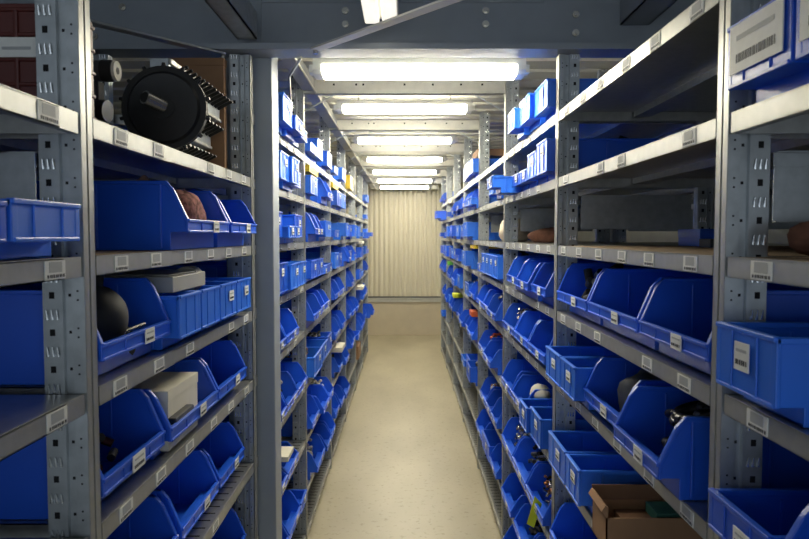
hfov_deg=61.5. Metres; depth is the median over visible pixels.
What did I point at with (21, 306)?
storage bin
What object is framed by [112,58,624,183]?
ceiling
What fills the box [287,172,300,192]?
storage bin
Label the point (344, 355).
storage bin
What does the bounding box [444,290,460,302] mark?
storage bin
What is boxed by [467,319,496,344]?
storage bin
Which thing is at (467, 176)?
storage bin
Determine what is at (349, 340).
storage bin
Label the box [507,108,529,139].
storage bin
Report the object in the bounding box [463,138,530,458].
bay
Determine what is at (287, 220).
storage bin
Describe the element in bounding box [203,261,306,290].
storage bin
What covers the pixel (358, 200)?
bay
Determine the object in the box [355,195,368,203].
storage bin
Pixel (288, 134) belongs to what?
storage bin
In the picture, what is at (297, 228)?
storage bin
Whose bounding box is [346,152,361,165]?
rail
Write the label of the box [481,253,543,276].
storage bin
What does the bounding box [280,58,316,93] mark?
rail
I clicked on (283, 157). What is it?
storage bin
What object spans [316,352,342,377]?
storage bin
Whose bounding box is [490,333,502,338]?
small parts
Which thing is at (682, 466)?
storage bin
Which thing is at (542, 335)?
storage bin
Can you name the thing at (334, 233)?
storage bin
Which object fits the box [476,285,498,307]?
storage bin
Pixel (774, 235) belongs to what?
wall
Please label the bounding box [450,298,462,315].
storage bin
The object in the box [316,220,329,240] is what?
storage bin
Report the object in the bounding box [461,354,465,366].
storage bin
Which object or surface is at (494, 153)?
flat box
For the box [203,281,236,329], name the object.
storage bin
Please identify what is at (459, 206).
storage bin
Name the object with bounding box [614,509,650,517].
insert
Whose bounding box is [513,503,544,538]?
storage bin
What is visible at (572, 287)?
storage bin
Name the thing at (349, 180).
carton
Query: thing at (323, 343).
storage bin
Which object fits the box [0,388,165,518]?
storage bin
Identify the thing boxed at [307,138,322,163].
storage bin
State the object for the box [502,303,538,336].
storage bin
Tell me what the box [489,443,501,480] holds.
storage bin
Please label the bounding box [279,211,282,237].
storage bin
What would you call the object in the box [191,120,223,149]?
rail
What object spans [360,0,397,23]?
light fixture
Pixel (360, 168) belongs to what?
rail
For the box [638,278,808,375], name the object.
storage bin
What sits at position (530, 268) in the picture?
storage bin
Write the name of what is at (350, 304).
storage bin
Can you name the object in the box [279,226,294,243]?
storage bin
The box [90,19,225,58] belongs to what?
diagonal brace
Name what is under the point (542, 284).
storage bin
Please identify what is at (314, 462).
storage bin
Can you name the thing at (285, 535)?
storage bin
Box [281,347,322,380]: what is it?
storage bin
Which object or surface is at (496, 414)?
storage bin
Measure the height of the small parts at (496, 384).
0.128 m
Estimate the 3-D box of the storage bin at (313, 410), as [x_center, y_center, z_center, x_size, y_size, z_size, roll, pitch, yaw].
[-0.618,0.665,3.108,0.434,0.130,0.246,0,3,0]
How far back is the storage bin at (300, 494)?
2.81 m
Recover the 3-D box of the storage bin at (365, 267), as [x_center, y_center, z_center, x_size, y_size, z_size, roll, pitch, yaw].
[-0.619,-0.031,7.480,0.433,0.130,0.286,0,3,0]
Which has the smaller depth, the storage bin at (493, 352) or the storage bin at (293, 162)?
the storage bin at (293, 162)
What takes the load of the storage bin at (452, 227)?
on the bay at (458, 193)
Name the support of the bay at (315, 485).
on the floor
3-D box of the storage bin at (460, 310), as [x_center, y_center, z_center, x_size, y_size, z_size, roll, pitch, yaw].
[0.618,0.325,5.094,0.434,0.130,0.246,0,3,0]
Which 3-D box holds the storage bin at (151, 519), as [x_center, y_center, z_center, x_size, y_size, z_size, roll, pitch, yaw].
[-0.643,0.517,1.197,0.404,0.135,0.276,0,3,0]
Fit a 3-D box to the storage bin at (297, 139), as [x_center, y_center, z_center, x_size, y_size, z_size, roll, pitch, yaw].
[-0.598,-0.505,2.606,0.434,0.061,0.156,0,3,0]
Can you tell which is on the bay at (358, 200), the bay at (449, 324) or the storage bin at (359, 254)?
the storage bin at (359, 254)
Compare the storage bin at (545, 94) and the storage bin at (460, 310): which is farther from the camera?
the storage bin at (460, 310)
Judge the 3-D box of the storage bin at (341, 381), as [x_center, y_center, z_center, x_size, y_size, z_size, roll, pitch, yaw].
[-0.598,0.818,4.645,0.434,0.120,0.316,0,3,0]
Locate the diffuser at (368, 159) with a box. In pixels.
[367,158,441,161]
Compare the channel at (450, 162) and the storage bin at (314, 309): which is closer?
the storage bin at (314, 309)
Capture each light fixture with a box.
[309,58,529,79]
[334,96,474,113]
[351,131,457,143]
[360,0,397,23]
[362,152,446,161]
[369,166,439,173]
[374,176,434,182]
[377,184,431,188]
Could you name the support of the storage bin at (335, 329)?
on the bay at (340, 271)
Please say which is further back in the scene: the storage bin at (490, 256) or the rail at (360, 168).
the rail at (360, 168)
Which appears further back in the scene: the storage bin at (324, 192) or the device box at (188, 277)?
the storage bin at (324, 192)
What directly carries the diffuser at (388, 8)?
attached to the light fixture at (373, 10)
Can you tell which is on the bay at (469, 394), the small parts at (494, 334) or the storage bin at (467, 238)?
the storage bin at (467, 238)
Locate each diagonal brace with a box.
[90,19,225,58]
[311,0,462,54]
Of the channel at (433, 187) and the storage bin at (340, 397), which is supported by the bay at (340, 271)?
the storage bin at (340, 397)
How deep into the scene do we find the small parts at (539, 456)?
2.45 m
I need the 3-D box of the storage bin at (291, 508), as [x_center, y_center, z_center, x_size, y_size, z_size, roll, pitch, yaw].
[-0.618,0.924,2.521,0.434,0.120,0.256,0,3,0]
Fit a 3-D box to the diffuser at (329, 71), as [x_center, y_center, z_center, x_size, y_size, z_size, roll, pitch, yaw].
[0.045,-0.616,2.102,0.588,0.048,0.103,0,3,0]
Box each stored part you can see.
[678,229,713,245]
[699,239,713,247]
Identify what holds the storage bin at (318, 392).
on the bay at (315, 485)
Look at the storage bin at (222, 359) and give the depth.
1.80 m
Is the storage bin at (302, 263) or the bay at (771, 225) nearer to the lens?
the bay at (771, 225)
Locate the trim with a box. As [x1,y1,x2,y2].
[368,296,440,301]
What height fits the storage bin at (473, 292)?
0.120 m
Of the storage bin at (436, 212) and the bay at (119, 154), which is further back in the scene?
the storage bin at (436, 212)
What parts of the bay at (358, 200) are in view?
shelf, shelf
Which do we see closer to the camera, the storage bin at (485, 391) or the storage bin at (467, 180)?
the storage bin at (485, 391)
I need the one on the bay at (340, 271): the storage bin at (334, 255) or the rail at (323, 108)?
the storage bin at (334, 255)
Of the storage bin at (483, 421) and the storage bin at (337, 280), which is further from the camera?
the storage bin at (337, 280)
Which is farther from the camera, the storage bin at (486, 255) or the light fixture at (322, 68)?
the storage bin at (486, 255)
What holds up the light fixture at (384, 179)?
hanging from the ceiling
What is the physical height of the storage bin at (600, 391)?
0.130 m
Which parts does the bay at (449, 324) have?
shelf, shelf, shelf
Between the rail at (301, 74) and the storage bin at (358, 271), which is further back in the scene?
the storage bin at (358, 271)
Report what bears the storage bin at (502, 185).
on the bay at (514, 151)
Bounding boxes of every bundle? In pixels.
[175,189,206,219]
[527,227,554,242]
[787,221,808,255]
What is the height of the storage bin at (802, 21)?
0.099 m
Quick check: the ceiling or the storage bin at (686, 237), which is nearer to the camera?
the storage bin at (686, 237)
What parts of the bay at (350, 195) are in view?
shelf, shelf, shelf, shelf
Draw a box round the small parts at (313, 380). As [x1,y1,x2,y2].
[310,379,323,385]
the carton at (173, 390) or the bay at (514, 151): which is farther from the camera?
the bay at (514, 151)
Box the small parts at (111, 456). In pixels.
[99,433,117,470]
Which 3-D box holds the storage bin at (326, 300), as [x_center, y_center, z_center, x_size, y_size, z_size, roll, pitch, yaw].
[-0.618,0.169,3.571,0.434,0.120,0.196,0,3,0]
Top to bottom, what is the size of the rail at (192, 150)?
0.071 m
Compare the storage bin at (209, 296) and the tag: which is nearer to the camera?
the storage bin at (209, 296)
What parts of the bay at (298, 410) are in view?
shelf, shelf, shelf, shelf, shelf, shelf, shelf, rail, shelf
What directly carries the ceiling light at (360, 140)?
attached to the light fixture at (369, 138)
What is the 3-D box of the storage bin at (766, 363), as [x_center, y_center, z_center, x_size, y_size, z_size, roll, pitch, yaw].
[0.623,0.121,0.812,0.444,0.101,0.142,0,3,0]
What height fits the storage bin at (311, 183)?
0.101 m
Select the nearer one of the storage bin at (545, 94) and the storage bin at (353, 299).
the storage bin at (545, 94)
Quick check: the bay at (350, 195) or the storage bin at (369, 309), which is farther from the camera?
the storage bin at (369, 309)
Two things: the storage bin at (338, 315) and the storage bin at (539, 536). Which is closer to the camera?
the storage bin at (539, 536)
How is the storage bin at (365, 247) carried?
on the bay at (365, 184)
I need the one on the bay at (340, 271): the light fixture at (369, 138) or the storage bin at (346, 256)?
the storage bin at (346, 256)
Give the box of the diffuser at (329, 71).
[322,64,516,79]
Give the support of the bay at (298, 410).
on the floor
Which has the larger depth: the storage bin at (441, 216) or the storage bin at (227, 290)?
the storage bin at (441, 216)
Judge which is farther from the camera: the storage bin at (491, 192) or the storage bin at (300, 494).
the storage bin at (491, 192)
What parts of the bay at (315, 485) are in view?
shelf, shelf, shelf, shelf, shelf, shelf, shelf, shelf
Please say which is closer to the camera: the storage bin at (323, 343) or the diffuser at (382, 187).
the storage bin at (323, 343)
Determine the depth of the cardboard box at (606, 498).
1.39 m
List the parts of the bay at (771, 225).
shelf, rail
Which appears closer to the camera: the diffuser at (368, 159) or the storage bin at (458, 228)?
the storage bin at (458, 228)
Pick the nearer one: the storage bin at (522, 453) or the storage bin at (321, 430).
the storage bin at (522, 453)
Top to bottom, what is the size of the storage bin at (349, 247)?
0.130 m
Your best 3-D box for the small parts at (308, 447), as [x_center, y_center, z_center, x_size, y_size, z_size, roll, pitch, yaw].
[-0.515,0.881,3.229,0.149,0.124,0.264,0,3,0]
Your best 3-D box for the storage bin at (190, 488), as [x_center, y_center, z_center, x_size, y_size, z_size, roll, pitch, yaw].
[-0.643,0.503,1.492,0.404,0.135,0.266,0,3,0]
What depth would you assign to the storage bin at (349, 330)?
5.60 m
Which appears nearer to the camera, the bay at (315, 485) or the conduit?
the conduit
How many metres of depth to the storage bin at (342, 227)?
4.45 m
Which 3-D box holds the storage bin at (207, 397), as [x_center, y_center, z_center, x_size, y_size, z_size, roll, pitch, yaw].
[-0.640,0.274,1.380,0.444,0.130,0.306,0,3,0]
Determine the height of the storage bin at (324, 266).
0.061 m
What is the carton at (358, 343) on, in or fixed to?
on the bay at (358, 200)
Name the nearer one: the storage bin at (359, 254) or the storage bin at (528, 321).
the storage bin at (528, 321)
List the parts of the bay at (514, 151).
shelf, shelf, shelf, shelf, rail, shelf, shelf, shelf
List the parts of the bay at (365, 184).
shelf, shelf, shelf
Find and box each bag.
[499,219,529,241]
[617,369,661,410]
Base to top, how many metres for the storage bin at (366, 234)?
0.061 m
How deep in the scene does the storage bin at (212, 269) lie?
2.09 m
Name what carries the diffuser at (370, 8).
attached to the light fixture at (373, 10)
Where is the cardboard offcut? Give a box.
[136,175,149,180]
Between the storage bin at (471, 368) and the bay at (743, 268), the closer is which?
the bay at (743, 268)
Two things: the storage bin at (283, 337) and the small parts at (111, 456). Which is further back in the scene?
the storage bin at (283, 337)
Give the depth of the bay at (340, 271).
4.87 m
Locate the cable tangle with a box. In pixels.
[581,263,623,299]
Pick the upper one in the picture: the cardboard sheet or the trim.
the cardboard sheet
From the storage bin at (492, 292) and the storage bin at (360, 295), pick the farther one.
the storage bin at (360, 295)
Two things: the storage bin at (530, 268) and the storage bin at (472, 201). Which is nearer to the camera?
the storage bin at (530, 268)
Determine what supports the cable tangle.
in the storage bin at (572, 287)
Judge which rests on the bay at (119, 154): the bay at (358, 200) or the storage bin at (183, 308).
the storage bin at (183, 308)
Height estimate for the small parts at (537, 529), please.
0.128 m
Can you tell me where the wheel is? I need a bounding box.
[119,62,210,149]
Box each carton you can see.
[133,372,197,450]
[345,175,352,190]
[356,341,360,359]
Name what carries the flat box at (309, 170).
on the storage bin at (311, 183)
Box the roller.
[93,60,121,122]
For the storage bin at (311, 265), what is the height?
0.101 m
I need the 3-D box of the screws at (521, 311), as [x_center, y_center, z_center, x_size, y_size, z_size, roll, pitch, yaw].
[0.524,0.209,2.663,0.144,0.120,0.264,0,3,0]
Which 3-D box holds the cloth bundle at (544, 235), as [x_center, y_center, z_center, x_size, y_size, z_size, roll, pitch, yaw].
[0.595,-0.142,2.795,0.184,0.063,0.139,0,3,0]
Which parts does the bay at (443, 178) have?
shelf, shelf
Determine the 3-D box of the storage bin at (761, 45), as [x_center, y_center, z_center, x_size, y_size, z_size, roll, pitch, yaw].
[0.626,-0.250,0.787,0.444,0.099,0.143,0,3,0]
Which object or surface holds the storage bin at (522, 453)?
on the bay at (514, 151)
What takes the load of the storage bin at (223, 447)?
on the bay at (119, 154)
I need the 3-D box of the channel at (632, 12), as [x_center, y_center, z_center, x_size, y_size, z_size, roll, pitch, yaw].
[0.640,-0.675,1.130,0.080,0.065,1.525,0,3,0]
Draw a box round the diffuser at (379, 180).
[378,179,430,182]
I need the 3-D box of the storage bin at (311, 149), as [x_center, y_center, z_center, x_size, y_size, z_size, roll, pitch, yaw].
[-0.618,-0.527,3.043,0.434,0.061,0.236,0,3,0]
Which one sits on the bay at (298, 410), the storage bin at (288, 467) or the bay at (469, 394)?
the storage bin at (288, 467)
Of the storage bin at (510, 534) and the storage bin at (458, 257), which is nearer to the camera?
the storage bin at (510, 534)
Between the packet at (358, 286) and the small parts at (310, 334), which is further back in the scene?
the packet at (358, 286)
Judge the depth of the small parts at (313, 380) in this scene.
3.62 m
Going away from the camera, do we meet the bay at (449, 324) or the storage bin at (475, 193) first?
the storage bin at (475, 193)
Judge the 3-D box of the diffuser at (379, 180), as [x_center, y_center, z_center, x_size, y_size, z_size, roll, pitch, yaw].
[0.000,-0.977,7.441,0.585,0.048,0.103,0,3,0]
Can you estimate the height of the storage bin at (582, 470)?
0.106 m
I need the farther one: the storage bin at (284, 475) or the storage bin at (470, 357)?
the storage bin at (470, 357)
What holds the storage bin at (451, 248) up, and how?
on the bay at (458, 193)
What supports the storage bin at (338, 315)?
on the bay at (340, 271)
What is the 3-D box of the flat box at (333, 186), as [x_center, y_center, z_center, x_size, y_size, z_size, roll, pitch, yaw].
[-0.520,-0.505,4.152,0.202,0.031,0.342,0,3,0]
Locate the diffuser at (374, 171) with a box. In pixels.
[373,170,435,173]
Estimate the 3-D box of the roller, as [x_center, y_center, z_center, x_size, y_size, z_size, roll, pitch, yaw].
[-0.582,-0.286,1.133,0.190,0.136,0.108,0,3,0]
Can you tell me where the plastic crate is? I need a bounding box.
[0,3,96,119]
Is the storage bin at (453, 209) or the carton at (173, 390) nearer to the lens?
the carton at (173, 390)
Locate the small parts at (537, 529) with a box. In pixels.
[529,520,542,535]
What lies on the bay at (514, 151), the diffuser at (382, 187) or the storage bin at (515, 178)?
the storage bin at (515, 178)
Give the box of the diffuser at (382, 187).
[381,186,427,188]
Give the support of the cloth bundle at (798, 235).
on the bay at (743, 268)
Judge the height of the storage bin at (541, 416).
0.111 m
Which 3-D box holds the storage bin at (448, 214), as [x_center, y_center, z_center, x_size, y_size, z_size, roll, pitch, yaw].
[0.619,-0.515,6.477,0.433,0.061,0.216,0,3,0]
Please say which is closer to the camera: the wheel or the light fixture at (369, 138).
the wheel
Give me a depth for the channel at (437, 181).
7.88 m
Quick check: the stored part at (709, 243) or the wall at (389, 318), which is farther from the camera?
the wall at (389, 318)
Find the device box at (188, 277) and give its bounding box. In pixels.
[104,266,204,292]
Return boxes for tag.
[527,497,541,527]
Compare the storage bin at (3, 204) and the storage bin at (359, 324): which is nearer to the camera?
the storage bin at (3, 204)
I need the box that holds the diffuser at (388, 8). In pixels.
[380,0,396,20]
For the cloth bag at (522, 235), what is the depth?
3.04 m
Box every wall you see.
[281,244,535,334]
[578,204,788,243]
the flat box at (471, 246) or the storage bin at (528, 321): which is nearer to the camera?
the storage bin at (528, 321)
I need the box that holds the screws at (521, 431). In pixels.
[514,425,530,445]
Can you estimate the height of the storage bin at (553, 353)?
0.101 m
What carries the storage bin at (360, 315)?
on the bay at (358, 200)
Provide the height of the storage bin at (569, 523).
0.135 m
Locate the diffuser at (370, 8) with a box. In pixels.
[361,0,378,23]
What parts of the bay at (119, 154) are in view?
shelf, shelf, shelf, shelf, shelf, rail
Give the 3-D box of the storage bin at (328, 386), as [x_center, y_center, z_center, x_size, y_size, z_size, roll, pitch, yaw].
[-0.598,0.645,3.595,0.434,0.120,0.196,0,3,0]
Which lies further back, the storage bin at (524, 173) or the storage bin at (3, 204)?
the storage bin at (524, 173)
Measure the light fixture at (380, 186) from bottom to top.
0.114 m
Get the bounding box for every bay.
[0,0,101,538]
[0,54,257,538]
[114,75,307,538]
[279,114,331,532]
[283,140,345,458]
[318,156,355,415]
[336,167,362,383]
[336,177,367,362]
[441,176,461,362]
[446,167,472,383]
[453,154,490,415]
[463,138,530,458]
[477,112,586,532]
[501,69,694,538]
[551,0,808,538]
[610,187,788,245]
[707,0,808,538]
[768,180,799,247]
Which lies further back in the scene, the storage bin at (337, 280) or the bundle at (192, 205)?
the storage bin at (337, 280)
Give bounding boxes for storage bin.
[0,198,80,260]
[0,200,6,243]
[0,278,170,384]
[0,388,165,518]
[36,181,229,249]
[106,496,178,538]
[141,262,287,293]
[142,359,217,459]
[149,449,218,538]
[151,290,200,349]
[183,285,219,338]
[185,340,246,408]
[195,422,244,488]
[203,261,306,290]
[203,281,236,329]
[205,277,250,320]
[212,507,246,538]
[213,194,256,246]
[218,259,317,282]
[219,326,286,350]
[222,395,287,421]
[225,258,323,280]
[278,92,292,134]
[279,150,288,181]
[279,156,299,190]
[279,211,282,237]
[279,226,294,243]
[279,252,338,270]
[280,115,303,141]
[280,262,299,295]
[280,294,322,327]
[280,308,298,343]
[280,362,307,394]
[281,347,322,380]
[281,371,298,411]
[281,395,319,436]
[281,441,298,479]
[281,469,287,492]
[282,214,302,242]
[282,490,300,538]
[282,525,289,538]
[284,226,300,242]
[285,489,306,513]
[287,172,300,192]
[287,247,350,265]
[288,212,320,241]
[289,129,307,147]
[290,433,325,479]
[305,141,317,158]
[305,175,317,199]
[306,290,325,311]
[306,332,331,352]
[306,339,327,361]
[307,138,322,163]
[307,385,329,413]
[308,289,329,308]
[310,177,332,204]
[310,280,340,302]
[310,317,340,340]
[310,377,333,399]
[312,214,323,240]
[312,424,331,450]
[316,150,331,171]
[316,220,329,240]
[316,264,327,277]
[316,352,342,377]
[316,412,335,437]
[322,262,332,274]
[330,165,337,176]
[331,190,341,209]
[331,223,348,239]
[331,230,338,239]
[331,245,355,254]
[331,272,354,290]
[331,277,344,294]
[331,310,345,328]
[332,167,345,183]
[332,303,351,320]
[332,394,339,418]
[333,253,341,269]
[333,385,344,407]
[335,376,349,398]
[336,194,345,210]
[337,332,353,350]
[338,346,349,364]
[346,225,351,238]
[346,260,367,272]
[346,269,361,280]
[346,290,364,302]
[346,296,358,310]
[346,300,355,319]
[346,316,363,330]
[346,328,355,340]
[347,225,356,238]
[347,254,356,262]
[353,331,359,339]
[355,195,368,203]
[356,226,360,238]
[356,246,366,254]
[356,247,363,257]
[356,252,362,259]
[356,307,366,317]
[356,313,364,325]
[363,232,372,237]
[363,303,374,317]
[435,211,445,220]
[436,214,445,219]
[441,191,453,202]
[441,310,452,317]
[442,284,452,293]
[444,251,452,258]
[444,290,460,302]
[446,212,453,217]
[447,226,452,238]
[447,266,461,277]
[450,225,459,238]
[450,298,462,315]
[451,200,459,215]
[451,248,462,260]
[451,268,462,279]
[452,278,458,287]
[453,249,502,261]
[456,196,463,213]
[456,225,462,238]
[456,255,461,262]
[457,274,477,288]
[457,303,475,317]
[458,310,469,330]
[460,224,468,239]
[461,251,533,268]
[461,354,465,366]
[462,194,469,211]
[463,168,469,183]
[463,222,529,239]
[464,281,472,296]
[465,161,474,181]
[465,189,496,210]
[465,315,477,329]
[466,197,497,209]
[466,354,477,362]
[466,360,493,385]
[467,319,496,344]
[468,281,491,300]
[469,158,499,177]
[475,409,494,440]
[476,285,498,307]
[477,263,486,274]
[478,330,502,353]
[480,377,501,405]
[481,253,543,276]
[482,289,502,311]
[482,340,524,374]
[482,429,501,462]
[485,254,550,278]
[485,389,501,416]
[486,294,523,327]
[487,176,521,194]
[489,175,503,199]
[489,254,553,281]
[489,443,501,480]
[490,397,518,430]
[493,255,502,282]
[501,359,539,395]
[501,417,530,460]
[501,473,529,517]
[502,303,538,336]
[502,524,517,538]
[506,256,589,292]
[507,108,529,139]
[511,374,552,408]
[512,173,528,190]
[512,437,548,489]
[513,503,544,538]
[514,311,553,349]
[515,260,612,300]
[519,93,545,133]
[519,168,537,188]
[519,398,552,432]
[525,463,551,527]
[527,150,547,184]
[527,320,600,365]
[530,406,595,451]
[531,263,553,306]
[534,78,599,120]
[536,138,661,180]
[536,535,545,538]
[545,346,620,386]
[548,430,618,484]
[549,502,596,538]
[557,263,659,325]
[560,357,601,409]
[565,453,647,512]
[583,357,672,424]
[587,269,712,350]
[613,386,808,499]
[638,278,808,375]
[708,488,808,538]
[716,321,808,427]
[727,0,808,102]
[785,504,808,538]
[795,0,808,59]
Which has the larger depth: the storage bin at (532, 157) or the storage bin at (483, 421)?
the storage bin at (483, 421)
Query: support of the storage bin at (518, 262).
on the bay at (514, 151)
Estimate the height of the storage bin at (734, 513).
0.073 m
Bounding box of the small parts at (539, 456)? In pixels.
[528,444,547,464]
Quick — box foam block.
[645,502,681,517]
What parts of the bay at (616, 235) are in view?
rail, shelf, shelf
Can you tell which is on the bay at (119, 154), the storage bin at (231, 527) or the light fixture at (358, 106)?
the storage bin at (231, 527)
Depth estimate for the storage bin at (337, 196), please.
4.11 m
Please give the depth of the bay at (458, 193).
5.87 m
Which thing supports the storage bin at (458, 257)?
on the bay at (458, 193)
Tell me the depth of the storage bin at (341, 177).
4.44 m
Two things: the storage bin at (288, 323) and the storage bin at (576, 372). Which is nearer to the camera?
the storage bin at (576, 372)
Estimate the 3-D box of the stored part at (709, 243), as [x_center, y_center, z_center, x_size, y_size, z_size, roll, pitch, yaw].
[0.765,-0.063,1.629,0.092,0.021,0.062,0,3,0]
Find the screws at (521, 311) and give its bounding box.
[517,307,536,319]
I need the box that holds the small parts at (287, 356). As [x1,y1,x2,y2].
[285,348,307,357]
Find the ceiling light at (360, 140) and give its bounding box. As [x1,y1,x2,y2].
[358,138,450,143]
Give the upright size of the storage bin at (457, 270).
0.130 m
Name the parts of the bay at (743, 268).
shelf, shelf, shelf, rail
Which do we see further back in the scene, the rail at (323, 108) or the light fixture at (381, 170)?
the light fixture at (381, 170)
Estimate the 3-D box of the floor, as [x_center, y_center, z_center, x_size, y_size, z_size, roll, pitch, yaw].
[0.000,1.232,3.591,4.400,0.100,12.050,0,3,0]
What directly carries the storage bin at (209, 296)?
on the bay at (119, 154)
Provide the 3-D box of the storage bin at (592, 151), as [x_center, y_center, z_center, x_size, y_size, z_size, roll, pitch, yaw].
[0.618,-0.320,2.008,0.434,0.116,0.146,0,3,0]
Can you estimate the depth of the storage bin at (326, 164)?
3.57 m
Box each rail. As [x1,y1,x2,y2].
[150,58,232,122]
[178,144,216,161]
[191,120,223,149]
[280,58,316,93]
[307,96,339,129]
[331,131,352,151]
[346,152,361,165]
[356,166,367,175]
[363,176,371,182]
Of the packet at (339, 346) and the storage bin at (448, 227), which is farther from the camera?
the storage bin at (448, 227)
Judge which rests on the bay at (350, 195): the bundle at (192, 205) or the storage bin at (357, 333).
the storage bin at (357, 333)
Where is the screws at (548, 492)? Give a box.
[543,475,551,502]
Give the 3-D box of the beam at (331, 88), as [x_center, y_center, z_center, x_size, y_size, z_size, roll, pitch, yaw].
[0.000,-0.739,2.903,0.880,0.139,0.031,0,3,0]
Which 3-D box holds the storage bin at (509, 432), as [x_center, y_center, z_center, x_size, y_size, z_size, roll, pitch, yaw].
[0.618,0.685,2.696,0.434,0.130,0.276,0,3,0]
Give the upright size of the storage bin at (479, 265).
0.061 m
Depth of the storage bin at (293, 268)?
2.44 m
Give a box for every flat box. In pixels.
[305,165,317,176]
[330,182,338,189]
[470,245,502,248]
[472,149,503,157]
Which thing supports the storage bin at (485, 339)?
on the bay at (493, 486)
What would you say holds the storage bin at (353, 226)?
on the bay at (350, 195)
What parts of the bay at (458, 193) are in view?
shelf, shelf, shelf, shelf, shelf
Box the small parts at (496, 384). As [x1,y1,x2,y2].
[490,383,499,389]
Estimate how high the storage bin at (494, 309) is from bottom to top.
0.130 m
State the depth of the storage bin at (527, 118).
2.17 m
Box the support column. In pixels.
[226,58,281,538]
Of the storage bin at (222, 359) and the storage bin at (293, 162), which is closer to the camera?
the storage bin at (222, 359)
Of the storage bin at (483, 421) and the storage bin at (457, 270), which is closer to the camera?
the storage bin at (483, 421)
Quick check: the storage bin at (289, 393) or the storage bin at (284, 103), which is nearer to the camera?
the storage bin at (284, 103)
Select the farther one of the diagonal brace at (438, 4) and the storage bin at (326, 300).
the storage bin at (326, 300)
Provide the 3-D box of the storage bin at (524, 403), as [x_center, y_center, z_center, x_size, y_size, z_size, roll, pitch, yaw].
[0.598,0.484,2.209,0.434,0.101,0.136,0,3,0]
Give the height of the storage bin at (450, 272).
0.130 m
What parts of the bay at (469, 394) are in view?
shelf, shelf, shelf, shelf, shelf, shelf, shelf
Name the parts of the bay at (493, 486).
shelf, shelf, shelf, shelf, shelf, shelf, rail, shelf, shelf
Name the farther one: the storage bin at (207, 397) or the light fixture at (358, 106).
the light fixture at (358, 106)
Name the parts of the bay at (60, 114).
rail, shelf, shelf, shelf, shelf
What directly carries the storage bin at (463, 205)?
on the bay at (469, 394)
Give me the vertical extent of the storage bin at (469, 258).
0.111 m
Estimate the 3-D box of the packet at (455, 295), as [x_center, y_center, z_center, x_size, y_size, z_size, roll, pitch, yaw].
[0.500,0.212,5.620,0.202,0.031,0.162,0,3,0]
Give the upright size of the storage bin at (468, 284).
0.101 m
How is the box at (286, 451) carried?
on the storage bin at (288, 467)
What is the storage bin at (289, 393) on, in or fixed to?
on the bay at (298, 410)
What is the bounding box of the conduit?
[288,56,301,100]
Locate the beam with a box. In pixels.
[0,0,696,57]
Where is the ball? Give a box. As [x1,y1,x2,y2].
[96,274,145,354]
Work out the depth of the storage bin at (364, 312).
7.25 m
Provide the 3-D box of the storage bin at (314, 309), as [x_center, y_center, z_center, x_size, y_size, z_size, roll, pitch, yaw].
[-0.608,0.187,3.109,0.434,0.130,0.296,0,3,0]
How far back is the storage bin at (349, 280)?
4.96 m
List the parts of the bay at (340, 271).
shelf, shelf, shelf, shelf, shelf, shelf, shelf, shelf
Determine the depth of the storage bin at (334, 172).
3.98 m
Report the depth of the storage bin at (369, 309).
7.28 m
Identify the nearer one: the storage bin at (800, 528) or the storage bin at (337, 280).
the storage bin at (800, 528)
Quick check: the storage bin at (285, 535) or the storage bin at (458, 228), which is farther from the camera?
the storage bin at (458, 228)
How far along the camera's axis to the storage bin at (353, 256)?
5.21 m
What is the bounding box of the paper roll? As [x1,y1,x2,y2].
[530,383,550,397]
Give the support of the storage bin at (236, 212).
on the bay at (119, 154)
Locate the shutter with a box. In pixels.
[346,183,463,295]
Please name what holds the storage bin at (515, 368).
on the bay at (514, 151)
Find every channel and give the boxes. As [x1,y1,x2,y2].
[204,0,256,38]
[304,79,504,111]
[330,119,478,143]
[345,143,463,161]
[355,159,453,174]
[362,170,446,183]
[368,178,440,189]
[371,185,437,194]
[620,0,676,24]
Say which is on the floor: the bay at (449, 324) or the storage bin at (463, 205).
the bay at (449, 324)
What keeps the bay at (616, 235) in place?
on the floor
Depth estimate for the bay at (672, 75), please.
1.58 m
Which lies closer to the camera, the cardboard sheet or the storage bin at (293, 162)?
the cardboard sheet
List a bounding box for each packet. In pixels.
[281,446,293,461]
[331,342,344,351]
[356,284,364,289]
[452,293,462,297]
[469,309,477,316]
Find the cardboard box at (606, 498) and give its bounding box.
[588,484,702,538]
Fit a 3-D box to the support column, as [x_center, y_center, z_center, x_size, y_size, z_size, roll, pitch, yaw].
[-0.457,0.229,2.029,0.166,2.060,0.110,0,3,0]
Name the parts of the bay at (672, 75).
shelf, shelf, shelf, rail, shelf, shelf, shelf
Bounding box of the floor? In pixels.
[308,335,500,538]
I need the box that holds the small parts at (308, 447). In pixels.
[307,438,312,455]
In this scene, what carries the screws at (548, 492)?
in the storage bin at (534, 486)
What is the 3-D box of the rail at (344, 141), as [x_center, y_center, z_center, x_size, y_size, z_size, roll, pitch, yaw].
[-0.400,-0.851,4.399,0.060,0.060,0.959,0,3,0]
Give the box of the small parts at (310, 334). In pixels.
[306,330,320,336]
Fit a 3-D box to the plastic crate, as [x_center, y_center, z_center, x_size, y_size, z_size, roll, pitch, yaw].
[-0.610,-0.290,0.985,0.284,0.160,0.095,0,3,0]
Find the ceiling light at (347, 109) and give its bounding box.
[343,105,465,113]
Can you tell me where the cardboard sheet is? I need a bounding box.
[171,58,226,168]

